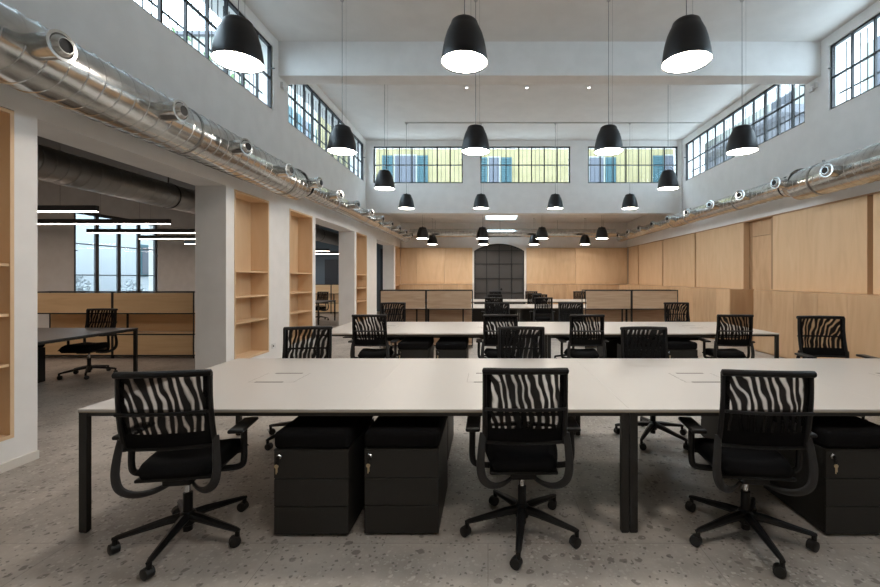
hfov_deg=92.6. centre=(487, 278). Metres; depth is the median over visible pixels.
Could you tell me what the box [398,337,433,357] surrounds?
drawer pedestal
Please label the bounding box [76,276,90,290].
dry shrub
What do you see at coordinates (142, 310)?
cabinet
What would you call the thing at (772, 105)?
house
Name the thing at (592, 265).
wall panel
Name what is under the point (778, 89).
window
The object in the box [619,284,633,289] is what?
storage cabinet
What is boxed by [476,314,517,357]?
chair
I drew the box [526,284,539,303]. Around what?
storage cabinet
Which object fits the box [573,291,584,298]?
chair
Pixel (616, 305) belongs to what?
shelf unit
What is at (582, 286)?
storage cabinet
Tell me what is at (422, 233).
pendant lamp
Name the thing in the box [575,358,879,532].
desk
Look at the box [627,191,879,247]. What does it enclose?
trim
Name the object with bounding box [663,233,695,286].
wall panel
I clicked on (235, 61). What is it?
diffuser
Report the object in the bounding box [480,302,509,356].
chair
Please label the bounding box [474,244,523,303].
window
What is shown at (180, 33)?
house
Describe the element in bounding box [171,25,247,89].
leafy tree
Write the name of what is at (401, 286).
storage cabinet
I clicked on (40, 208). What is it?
pendant lamp
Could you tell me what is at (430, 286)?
storage cabinet
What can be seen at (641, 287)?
storage cabinet
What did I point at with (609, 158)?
shutter
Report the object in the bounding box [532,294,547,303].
chair
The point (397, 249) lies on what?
bookcase
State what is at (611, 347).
drawer pedestal
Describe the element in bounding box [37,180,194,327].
wall
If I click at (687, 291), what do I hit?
storage cabinet
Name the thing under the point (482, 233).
pendant lamp
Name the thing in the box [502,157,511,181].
shutter
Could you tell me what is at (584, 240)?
pendant lamp
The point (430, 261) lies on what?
wall panel
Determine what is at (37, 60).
air duct
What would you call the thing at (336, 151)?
diffuser
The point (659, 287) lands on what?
storage cabinet
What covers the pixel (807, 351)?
chair
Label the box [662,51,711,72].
diffuser
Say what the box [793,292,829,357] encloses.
storage cabinet
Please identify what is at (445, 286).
storage cabinet
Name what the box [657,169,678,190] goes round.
pendant lamp
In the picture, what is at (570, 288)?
storage cabinet
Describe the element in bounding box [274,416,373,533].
drawer pedestal
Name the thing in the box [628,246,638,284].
wall panel
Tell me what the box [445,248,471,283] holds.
wall panel
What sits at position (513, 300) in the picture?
desk
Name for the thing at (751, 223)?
trim
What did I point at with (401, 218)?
ceiling
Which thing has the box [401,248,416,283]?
wall panel
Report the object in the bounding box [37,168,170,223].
pendant lamp
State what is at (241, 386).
desk
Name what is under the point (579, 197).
wall
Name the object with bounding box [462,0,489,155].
pendant lamp
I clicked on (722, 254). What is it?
wall panel
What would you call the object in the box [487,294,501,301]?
chair
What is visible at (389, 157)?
shutter
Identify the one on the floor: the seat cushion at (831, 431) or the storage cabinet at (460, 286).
the storage cabinet at (460, 286)
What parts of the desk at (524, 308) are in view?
modesty panel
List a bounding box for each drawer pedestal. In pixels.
[37,344,44,382]
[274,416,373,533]
[364,416,447,532]
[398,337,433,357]
[436,337,468,357]
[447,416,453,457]
[597,338,617,357]
[617,337,620,357]
[668,337,697,357]
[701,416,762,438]
[763,416,879,533]
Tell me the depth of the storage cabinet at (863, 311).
6.23 m
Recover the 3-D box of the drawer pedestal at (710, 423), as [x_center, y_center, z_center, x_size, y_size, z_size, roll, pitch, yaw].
[2.270,1.211,3.764,0.444,0.618,0.605,0,0,0]
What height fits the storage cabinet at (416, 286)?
1.270 m
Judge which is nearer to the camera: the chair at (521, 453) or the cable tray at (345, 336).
the chair at (521, 453)
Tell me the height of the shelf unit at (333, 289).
1.270 m
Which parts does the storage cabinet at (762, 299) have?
door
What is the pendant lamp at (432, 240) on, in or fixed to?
hanging from the ceiling at (401, 218)
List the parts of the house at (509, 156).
pane, pane, pane, pane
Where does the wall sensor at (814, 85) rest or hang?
attached to the wall at (826, 133)
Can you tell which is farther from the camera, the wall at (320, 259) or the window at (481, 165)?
the wall at (320, 259)
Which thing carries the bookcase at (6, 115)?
in the wall at (121, 33)
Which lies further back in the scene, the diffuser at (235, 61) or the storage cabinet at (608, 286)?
the storage cabinet at (608, 286)
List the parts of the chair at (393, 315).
backrest frame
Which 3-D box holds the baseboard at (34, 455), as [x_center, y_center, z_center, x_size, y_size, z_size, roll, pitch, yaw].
[-4.027,1.485,7.600,0.465,0.070,21.200,0,0,0]
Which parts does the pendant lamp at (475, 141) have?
lamp shade, cord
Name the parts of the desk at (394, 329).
desk frame, leg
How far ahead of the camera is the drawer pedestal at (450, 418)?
3.70 m
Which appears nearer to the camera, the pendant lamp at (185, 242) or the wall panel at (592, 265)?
the pendant lamp at (185, 242)
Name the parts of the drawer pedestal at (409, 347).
drawer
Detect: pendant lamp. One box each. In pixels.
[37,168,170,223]
[37,205,98,211]
[86,194,194,232]
[139,235,194,238]
[184,214,194,243]
[211,0,264,73]
[315,249,329,251]
[315,252,338,253]
[327,0,356,155]
[374,84,394,190]
[399,123,414,209]
[416,226,428,238]
[427,218,437,244]
[441,0,487,73]
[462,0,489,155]
[473,123,488,209]
[476,215,488,238]
[478,218,488,244]
[529,218,538,244]
[536,226,547,238]
[547,123,562,209]
[579,218,589,244]
[594,0,622,155]
[595,215,607,238]
[622,123,637,209]
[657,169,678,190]
[661,0,712,73]
[726,0,758,155]
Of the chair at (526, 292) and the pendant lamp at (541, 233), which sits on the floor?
the chair at (526, 292)
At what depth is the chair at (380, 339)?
5.68 m
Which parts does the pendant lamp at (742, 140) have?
lamp shade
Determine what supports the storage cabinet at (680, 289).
on the floor
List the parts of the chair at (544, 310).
seat, panel, backrest frame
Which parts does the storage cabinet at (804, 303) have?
door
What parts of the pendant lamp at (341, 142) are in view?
lamp shade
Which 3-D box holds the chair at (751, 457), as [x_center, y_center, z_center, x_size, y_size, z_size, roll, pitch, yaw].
[1.504,1.003,2.433,0.701,1.036,0.662,0,0,3]
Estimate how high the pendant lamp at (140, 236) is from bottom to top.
1.306 m
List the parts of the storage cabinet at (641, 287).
door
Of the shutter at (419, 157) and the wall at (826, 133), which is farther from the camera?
the shutter at (419, 157)
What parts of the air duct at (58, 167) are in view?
hanger rod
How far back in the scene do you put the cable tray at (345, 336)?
6.69 m
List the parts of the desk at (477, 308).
modesty panel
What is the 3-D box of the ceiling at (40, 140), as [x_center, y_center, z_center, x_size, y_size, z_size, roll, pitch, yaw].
[-7.530,-2.480,8.250,6.540,0.200,22.500,0,0,0]
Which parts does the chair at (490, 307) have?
backrest frame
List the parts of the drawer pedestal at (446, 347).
drawer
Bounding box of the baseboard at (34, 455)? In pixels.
[0,345,313,473]
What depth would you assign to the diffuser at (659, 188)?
9.11 m
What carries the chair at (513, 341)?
on the floor
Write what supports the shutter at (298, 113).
hanging from the house at (180, 33)
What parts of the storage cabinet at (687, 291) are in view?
door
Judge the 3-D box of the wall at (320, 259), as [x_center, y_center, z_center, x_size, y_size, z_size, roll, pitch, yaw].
[-7.285,-0.430,19.650,6.050,3.900,0.300,0,0,0]
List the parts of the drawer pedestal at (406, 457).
drawer, drawer, drawer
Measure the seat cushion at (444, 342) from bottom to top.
0.103 m
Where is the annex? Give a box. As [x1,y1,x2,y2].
[704,104,803,170]
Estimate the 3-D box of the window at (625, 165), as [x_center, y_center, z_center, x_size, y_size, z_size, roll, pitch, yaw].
[4.525,-3.555,13.133,2.810,1.150,0.245,0,0,0]
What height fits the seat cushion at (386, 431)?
0.103 m
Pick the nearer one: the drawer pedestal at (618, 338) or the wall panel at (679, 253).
the drawer pedestal at (618, 338)
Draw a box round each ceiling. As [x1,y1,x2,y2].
[37,136,323,226]
[242,0,877,139]
[389,215,644,222]
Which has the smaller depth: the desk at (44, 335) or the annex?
the desk at (44, 335)
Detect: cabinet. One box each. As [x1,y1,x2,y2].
[37,291,194,357]
[399,284,413,289]
[414,284,427,289]
[428,284,442,289]
[443,284,457,289]
[458,284,471,303]
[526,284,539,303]
[540,284,552,303]
[553,284,565,303]
[566,284,579,298]
[580,284,592,303]
[593,284,605,289]
[606,284,618,289]
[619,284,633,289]
[633,285,638,289]
[639,285,658,289]
[658,286,665,289]
[666,286,682,320]
[674,287,682,317]
[683,287,707,321]
[693,288,703,321]
[704,288,731,338]
[716,289,753,340]
[753,290,780,354]
[772,291,804,357]
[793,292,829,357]
[818,293,878,357]
[847,295,879,357]
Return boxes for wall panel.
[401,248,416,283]
[417,248,444,283]
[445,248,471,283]
[526,248,574,283]
[575,248,626,283]
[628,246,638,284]
[639,241,662,285]
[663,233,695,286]
[696,223,748,288]
[773,196,872,293]
[873,193,879,294]
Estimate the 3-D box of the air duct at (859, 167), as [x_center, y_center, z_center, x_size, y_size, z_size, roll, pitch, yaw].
[5.587,-1.693,8.376,0.925,0.582,18.751,0,0,0]
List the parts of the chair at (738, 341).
armrest, seat, panel, backrest frame, armrest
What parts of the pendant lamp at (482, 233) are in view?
lamp shade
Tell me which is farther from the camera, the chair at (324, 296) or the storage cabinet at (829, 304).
the chair at (324, 296)
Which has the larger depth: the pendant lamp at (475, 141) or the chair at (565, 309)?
the chair at (565, 309)
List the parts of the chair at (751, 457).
armrest, seat, panel, backrest frame, armrest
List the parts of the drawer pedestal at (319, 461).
drawer, drawer, drawer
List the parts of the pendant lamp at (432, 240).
lamp shade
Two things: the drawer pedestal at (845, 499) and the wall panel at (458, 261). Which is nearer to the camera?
the drawer pedestal at (845, 499)
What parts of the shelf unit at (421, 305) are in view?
sliding panel, sliding panel, shelf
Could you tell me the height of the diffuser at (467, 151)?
0.010 m
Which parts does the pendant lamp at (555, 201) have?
lamp shade, cord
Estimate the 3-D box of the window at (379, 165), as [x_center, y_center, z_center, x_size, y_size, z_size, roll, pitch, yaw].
[-2.183,-3.555,13.133,2.793,1.150,0.245,0,0,0]
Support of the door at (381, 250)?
in the wall at (320, 259)
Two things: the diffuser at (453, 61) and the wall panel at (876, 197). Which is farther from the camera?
the wall panel at (876, 197)
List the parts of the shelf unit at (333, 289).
sliding panel, sliding panel, sliding panel, sliding panel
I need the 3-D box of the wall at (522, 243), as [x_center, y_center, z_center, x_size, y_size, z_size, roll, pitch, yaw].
[1.155,-0.455,18.350,10.130,3.950,0.300,0,0,0]
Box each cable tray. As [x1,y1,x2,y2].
[343,336,492,337]
[551,336,733,337]
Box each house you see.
[175,31,316,143]
[317,113,673,181]
[704,35,879,149]
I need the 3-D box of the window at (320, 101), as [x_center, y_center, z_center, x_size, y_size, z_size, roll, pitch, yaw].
[-3.890,-3.555,10.415,0.260,1.150,4.870,0,0,0]
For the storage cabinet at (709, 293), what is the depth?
10.52 m
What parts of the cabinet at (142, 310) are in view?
sliding panel, sliding panel, sliding panel, sliding panel, shelf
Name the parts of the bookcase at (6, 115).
shelf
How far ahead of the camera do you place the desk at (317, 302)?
14.37 m
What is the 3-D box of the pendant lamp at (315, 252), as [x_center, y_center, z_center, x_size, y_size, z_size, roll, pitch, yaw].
[-7.900,-1.727,18.300,3.200,1.306,0.070,0,0,0]
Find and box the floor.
[0,311,879,586]
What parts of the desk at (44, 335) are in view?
desk frame, leg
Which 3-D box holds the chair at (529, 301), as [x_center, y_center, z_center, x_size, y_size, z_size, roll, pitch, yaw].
[1.538,1.003,14.120,0.717,1.036,0.672,0,0,0]
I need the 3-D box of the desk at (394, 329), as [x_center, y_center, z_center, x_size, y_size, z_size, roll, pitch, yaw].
[-0.800,1.149,6.730,3.290,0.742,1.600,0,0,0]
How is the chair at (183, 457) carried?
on the floor
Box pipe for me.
[680,140,680,212]
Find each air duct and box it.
[0,1,412,241]
[37,144,338,245]
[409,220,616,236]
[616,143,879,241]
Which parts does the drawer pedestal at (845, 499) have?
drawer, drawer, drawer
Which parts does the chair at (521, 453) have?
armrest, seat, panel, backrest frame, armrest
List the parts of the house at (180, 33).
pane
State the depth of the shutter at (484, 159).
21.91 m
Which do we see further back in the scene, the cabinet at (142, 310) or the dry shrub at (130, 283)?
the dry shrub at (130, 283)
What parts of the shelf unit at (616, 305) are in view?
shelf, sliding panel, shelf, sliding panel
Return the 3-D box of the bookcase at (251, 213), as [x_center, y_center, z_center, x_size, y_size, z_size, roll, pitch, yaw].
[-3.962,-0.034,6.772,0.316,2.617,0.987,0,0,0]
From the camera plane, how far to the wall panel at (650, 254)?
15.47 m
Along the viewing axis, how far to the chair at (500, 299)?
10.80 m
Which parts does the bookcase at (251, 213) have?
shelf, shelf, shelf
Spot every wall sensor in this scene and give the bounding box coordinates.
[280,82,287,92]
[809,82,817,92]
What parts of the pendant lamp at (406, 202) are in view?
cord, lamp shade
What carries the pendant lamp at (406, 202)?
hanging from the ceiling at (430, 111)
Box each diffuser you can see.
[37,211,97,211]
[212,51,263,72]
[328,148,355,154]
[375,187,393,189]
[442,51,486,72]
[462,148,488,154]
[595,148,622,154]
[658,187,677,189]
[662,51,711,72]
[727,148,757,154]
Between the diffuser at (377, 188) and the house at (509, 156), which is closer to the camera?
the diffuser at (377, 188)
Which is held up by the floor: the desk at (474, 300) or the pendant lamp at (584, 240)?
the desk at (474, 300)
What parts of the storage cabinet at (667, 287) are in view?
door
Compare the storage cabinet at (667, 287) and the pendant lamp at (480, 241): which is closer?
the storage cabinet at (667, 287)
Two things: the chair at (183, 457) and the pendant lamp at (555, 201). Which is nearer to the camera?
the chair at (183, 457)
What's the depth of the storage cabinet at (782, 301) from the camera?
7.92 m
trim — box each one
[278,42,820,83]
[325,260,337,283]
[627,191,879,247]
[749,222,770,288]
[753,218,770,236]
[771,217,772,288]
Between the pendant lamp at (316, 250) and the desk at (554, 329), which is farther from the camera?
the pendant lamp at (316, 250)
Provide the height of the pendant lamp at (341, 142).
2.350 m
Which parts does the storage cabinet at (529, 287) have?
door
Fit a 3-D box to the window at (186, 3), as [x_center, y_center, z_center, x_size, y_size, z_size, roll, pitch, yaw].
[-3.890,-3.555,4.310,0.260,1.150,6.220,0,0,0]
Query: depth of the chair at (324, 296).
15.36 m
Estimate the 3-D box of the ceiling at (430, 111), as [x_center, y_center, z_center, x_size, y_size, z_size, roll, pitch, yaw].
[1.195,-4.435,5.175,10.910,0.250,16.350,0,0,0]
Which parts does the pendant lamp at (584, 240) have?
lamp shade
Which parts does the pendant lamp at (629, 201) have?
lamp shade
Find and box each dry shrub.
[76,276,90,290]
[115,279,146,290]
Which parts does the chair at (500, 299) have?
backrest frame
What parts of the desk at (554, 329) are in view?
leg, desk frame, leg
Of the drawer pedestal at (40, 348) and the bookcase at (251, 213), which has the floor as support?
the drawer pedestal at (40, 348)
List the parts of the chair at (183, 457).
armrest, backrest frame, panel, seat, armrest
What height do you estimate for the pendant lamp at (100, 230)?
1.306 m
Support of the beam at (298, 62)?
attached to the wall at (121, 33)
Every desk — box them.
[37,328,137,371]
[78,358,629,532]
[315,300,335,324]
[316,322,547,357]
[471,299,512,303]
[471,304,519,321]
[510,299,584,303]
[516,304,584,321]
[536,322,778,357]
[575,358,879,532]
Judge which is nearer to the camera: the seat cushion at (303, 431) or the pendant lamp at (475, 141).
the seat cushion at (303, 431)
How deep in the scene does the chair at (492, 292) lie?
16.02 m
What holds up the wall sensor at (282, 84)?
attached to the wall at (121, 33)
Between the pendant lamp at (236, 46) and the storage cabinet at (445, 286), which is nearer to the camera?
the pendant lamp at (236, 46)
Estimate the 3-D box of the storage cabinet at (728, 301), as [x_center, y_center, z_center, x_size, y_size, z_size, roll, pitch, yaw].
[5.895,0.885,9.971,0.590,1.270,0.579,0,0,0]
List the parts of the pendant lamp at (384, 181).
lamp shade, cord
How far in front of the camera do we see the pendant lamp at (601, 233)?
14.26 m
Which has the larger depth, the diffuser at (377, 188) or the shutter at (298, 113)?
the shutter at (298, 113)
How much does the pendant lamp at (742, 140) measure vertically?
2.350 m
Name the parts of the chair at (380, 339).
backrest frame, panel, seat, armrest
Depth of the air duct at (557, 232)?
17.30 m
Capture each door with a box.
[380,249,382,302]
[753,235,772,289]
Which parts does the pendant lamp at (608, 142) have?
lamp shade, cord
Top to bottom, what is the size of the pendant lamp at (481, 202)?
2.350 m
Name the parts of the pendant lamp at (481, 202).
lamp shade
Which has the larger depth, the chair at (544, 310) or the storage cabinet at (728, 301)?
the chair at (544, 310)
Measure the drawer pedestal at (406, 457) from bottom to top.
0.618 m
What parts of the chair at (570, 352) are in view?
armrest, seat, panel, backrest frame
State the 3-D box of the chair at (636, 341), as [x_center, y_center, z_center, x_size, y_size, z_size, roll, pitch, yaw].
[1.582,1.003,4.010,0.717,1.036,0.672,0,0,0]
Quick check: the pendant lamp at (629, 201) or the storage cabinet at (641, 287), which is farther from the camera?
the storage cabinet at (641, 287)
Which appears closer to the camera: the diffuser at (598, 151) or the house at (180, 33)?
the diffuser at (598, 151)
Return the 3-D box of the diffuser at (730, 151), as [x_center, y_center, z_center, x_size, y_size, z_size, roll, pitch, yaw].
[3.920,-1.965,6.450,0.418,0.010,0.418,0,0,0]
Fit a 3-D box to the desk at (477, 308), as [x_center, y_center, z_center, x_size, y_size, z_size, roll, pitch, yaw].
[-0.800,1.149,11.900,3.290,0.742,1.600,0,0,0]
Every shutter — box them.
[289,106,292,124]
[298,113,301,131]
[382,155,391,173]
[417,155,427,181]
[482,157,486,181]
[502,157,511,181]
[605,157,615,181]
[653,155,661,181]
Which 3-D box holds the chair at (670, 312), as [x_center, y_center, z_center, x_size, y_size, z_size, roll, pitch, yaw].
[3.542,0.983,7.630,0.717,1.076,0.672,0,0,0]
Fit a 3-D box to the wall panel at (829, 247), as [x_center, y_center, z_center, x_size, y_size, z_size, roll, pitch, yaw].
[6.122,-0.536,7.775,0.144,1.568,2.210,0,0,0]
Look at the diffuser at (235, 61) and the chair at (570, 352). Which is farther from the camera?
the chair at (570, 352)
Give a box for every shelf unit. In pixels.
[315,284,338,313]
[380,290,472,345]
[582,290,677,347]
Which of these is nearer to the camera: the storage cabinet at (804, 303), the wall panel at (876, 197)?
the wall panel at (876, 197)
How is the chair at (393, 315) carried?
on the floor
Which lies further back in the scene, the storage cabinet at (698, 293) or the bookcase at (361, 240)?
the bookcase at (361, 240)
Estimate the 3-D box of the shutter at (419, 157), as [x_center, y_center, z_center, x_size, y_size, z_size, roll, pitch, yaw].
[-3.430,-5.010,21.925,0.560,2.900,0.050,0,0,0]
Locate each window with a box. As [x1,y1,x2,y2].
[74,212,156,290]
[133,0,274,108]
[141,244,148,276]
[288,84,364,179]
[374,147,462,182]
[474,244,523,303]
[480,147,569,182]
[588,147,677,182]
[684,84,804,180]
[828,13,879,108]
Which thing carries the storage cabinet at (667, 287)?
on the floor
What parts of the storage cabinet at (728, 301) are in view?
door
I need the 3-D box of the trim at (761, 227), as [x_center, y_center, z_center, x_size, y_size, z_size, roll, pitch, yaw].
[6.181,-1.147,9.360,0.023,0.345,0.780,0,0,0]
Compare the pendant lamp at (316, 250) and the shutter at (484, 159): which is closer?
the pendant lamp at (316, 250)
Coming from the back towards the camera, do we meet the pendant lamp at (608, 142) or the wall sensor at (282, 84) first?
the wall sensor at (282, 84)
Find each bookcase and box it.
[0,107,13,441]
[234,189,268,358]
[289,209,312,341]
[356,232,366,321]
[395,246,399,289]
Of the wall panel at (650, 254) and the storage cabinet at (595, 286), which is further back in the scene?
the storage cabinet at (595, 286)
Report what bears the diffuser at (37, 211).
attached to the pendant lamp at (40, 208)
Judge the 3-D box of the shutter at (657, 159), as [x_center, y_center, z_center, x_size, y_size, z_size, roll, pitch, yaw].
[8.930,-5.010,21.925,0.560,2.900,0.050,0,0,0]
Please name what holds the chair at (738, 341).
on the floor
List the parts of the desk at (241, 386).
leg, leg, desk frame, leg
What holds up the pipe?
attached to the wall at (579, 197)
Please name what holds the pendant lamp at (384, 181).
hanging from the ceiling at (430, 111)
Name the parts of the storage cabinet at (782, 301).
door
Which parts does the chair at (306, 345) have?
backrest frame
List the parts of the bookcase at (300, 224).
shelf, shelf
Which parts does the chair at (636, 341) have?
backrest frame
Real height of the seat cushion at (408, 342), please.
0.103 m
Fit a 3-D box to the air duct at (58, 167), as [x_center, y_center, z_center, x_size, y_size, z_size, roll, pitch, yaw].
[-6.500,-1.900,11.150,0.520,0.960,16.300,0,0,0]
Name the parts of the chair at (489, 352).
armrest, seat, panel, backrest frame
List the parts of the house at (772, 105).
pane, pane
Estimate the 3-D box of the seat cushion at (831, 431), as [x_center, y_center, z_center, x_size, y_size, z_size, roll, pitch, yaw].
[2.210,0.954,2.743,0.444,0.103,0.576,0,0,0]
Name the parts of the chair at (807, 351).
backrest frame, panel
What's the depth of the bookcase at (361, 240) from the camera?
13.11 m
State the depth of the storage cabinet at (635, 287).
15.82 m
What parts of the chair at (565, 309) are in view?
backrest frame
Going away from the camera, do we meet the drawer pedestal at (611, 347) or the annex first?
the drawer pedestal at (611, 347)
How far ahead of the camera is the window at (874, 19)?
6.99 m
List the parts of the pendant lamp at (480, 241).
lamp shade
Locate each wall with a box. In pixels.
[0,0,399,463]
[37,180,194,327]
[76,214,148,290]
[315,227,382,310]
[366,140,681,214]
[400,223,627,303]
[627,0,879,246]
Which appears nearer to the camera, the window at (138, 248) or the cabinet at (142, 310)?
the cabinet at (142, 310)
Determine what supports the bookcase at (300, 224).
in the wall at (121, 33)
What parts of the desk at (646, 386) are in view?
leg, leg, desk frame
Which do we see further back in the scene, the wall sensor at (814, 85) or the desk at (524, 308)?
the desk at (524, 308)
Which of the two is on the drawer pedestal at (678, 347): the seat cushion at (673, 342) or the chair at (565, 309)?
the seat cushion at (673, 342)
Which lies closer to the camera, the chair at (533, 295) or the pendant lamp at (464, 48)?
the pendant lamp at (464, 48)
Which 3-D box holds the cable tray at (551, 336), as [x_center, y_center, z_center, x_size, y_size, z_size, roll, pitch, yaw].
[2.490,0.934,6.730,2.990,0.012,0.260,0,0,0]
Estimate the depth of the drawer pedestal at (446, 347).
5.90 m
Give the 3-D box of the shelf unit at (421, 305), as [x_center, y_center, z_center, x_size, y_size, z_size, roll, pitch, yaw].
[-1.350,0.885,9.280,2.020,1.270,0.360,0,0,0]
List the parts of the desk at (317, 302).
leg, leg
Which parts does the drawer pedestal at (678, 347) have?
drawer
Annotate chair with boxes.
[57,308,117,379]
[107,369,257,580]
[264,326,332,450]
[315,292,328,320]
[348,314,399,357]
[380,302,405,357]
[460,368,580,569]
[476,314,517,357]
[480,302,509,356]
[481,297,502,320]
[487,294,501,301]
[489,291,500,296]
[498,326,555,428]
[524,291,537,303]
[527,293,541,303]
[529,297,554,321]
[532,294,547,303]
[554,302,585,357]
[558,314,608,357]
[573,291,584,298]
[614,326,687,449]
[664,302,697,339]
[678,369,819,578]
[698,314,754,357]
[794,315,877,420]
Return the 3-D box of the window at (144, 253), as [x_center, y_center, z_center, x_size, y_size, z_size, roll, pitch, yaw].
[-14.075,-0.730,17.300,0.050,1.300,0.800,0,0,0]
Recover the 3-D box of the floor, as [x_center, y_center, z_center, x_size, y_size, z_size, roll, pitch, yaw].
[-2.125,1.580,8.250,17.350,0.120,23.100,0,0,0]
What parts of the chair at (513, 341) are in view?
backrest frame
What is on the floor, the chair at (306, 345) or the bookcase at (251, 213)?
the chair at (306, 345)
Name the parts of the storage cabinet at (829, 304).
door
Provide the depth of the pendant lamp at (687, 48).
3.80 m
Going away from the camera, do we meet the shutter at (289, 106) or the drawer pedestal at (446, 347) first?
the drawer pedestal at (446, 347)
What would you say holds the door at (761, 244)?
in the wall at (826, 133)
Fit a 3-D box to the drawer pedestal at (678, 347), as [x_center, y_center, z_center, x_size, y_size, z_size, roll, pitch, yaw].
[2.740,1.211,6.165,0.444,0.618,0.605,0,0,0]
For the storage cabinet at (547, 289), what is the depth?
17.85 m
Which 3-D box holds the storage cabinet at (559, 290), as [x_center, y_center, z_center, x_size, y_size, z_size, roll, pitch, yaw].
[3.074,0.885,18.024,0.557,1.270,0.348,0,0,0]
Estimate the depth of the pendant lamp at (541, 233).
14.25 m
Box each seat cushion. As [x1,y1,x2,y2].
[275,416,372,447]
[365,416,446,447]
[398,337,433,348]
[436,337,468,348]
[668,337,696,348]
[766,416,879,447]
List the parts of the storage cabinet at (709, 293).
door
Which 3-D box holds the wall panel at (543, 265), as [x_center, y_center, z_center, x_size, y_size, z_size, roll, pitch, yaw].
[2.728,-0.547,18.170,2.115,1.565,0.060,0,0,0]
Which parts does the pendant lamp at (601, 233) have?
lamp shade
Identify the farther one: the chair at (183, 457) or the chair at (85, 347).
the chair at (85, 347)
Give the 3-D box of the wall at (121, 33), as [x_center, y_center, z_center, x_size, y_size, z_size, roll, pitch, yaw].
[-4.035,-1.395,8.250,0.450,5.830,22.500,0,0,0]
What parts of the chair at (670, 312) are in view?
backrest frame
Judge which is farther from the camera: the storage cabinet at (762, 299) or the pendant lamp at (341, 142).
the storage cabinet at (762, 299)
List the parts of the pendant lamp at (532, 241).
lamp shade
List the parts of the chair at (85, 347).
seat, backrest frame, armrest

